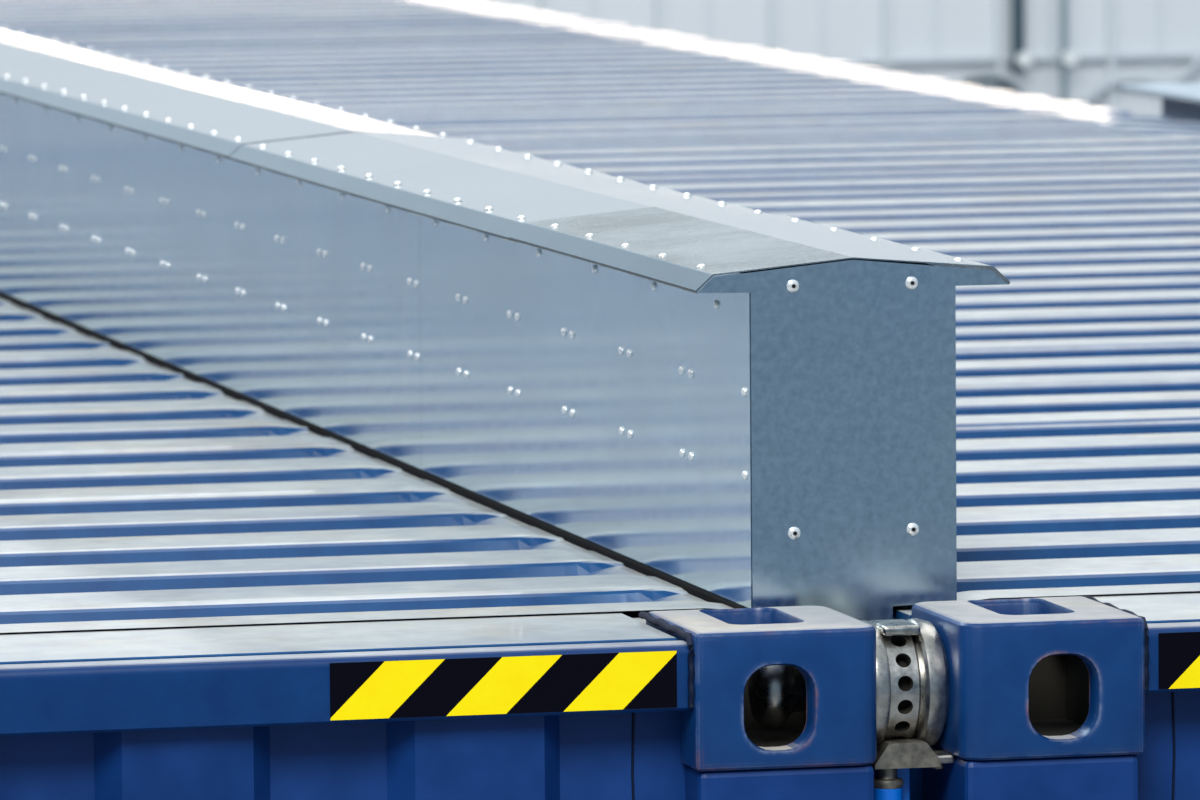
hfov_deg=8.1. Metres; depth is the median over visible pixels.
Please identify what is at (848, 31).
wall
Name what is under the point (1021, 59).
conduit pipe
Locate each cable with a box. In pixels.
[963,75,1022,94]
[1080,53,1199,103]
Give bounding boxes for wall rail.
[862,53,1198,64]
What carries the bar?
on the floor
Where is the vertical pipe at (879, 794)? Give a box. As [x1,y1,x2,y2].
[874,788,902,799]
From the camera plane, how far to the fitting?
7.24 m
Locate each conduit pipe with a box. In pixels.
[1011,0,1031,72]
[1057,0,1077,101]
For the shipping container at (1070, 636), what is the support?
on the floor
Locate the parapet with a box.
[0,26,1009,620]
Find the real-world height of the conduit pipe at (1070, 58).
0.580 m
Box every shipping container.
[0,0,1199,799]
[0,298,876,799]
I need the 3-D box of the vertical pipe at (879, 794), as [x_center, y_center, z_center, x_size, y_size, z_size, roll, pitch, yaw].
[0.254,1.549,7.360,0.028,2.446,0.028,-2,5,-14]
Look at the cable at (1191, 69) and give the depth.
30.14 m
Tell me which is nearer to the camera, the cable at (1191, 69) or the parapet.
the parapet
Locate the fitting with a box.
[748,618,953,788]
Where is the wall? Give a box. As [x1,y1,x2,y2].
[472,0,1199,116]
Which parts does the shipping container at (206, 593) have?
header plate, rail, corner post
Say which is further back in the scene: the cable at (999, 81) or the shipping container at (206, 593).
the cable at (999, 81)
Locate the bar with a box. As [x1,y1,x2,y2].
[873,768,909,799]
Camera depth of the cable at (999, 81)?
30.00 m
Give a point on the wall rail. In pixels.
(895, 61)
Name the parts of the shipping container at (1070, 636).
corner post, header plate, rail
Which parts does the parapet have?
panel, panel, plate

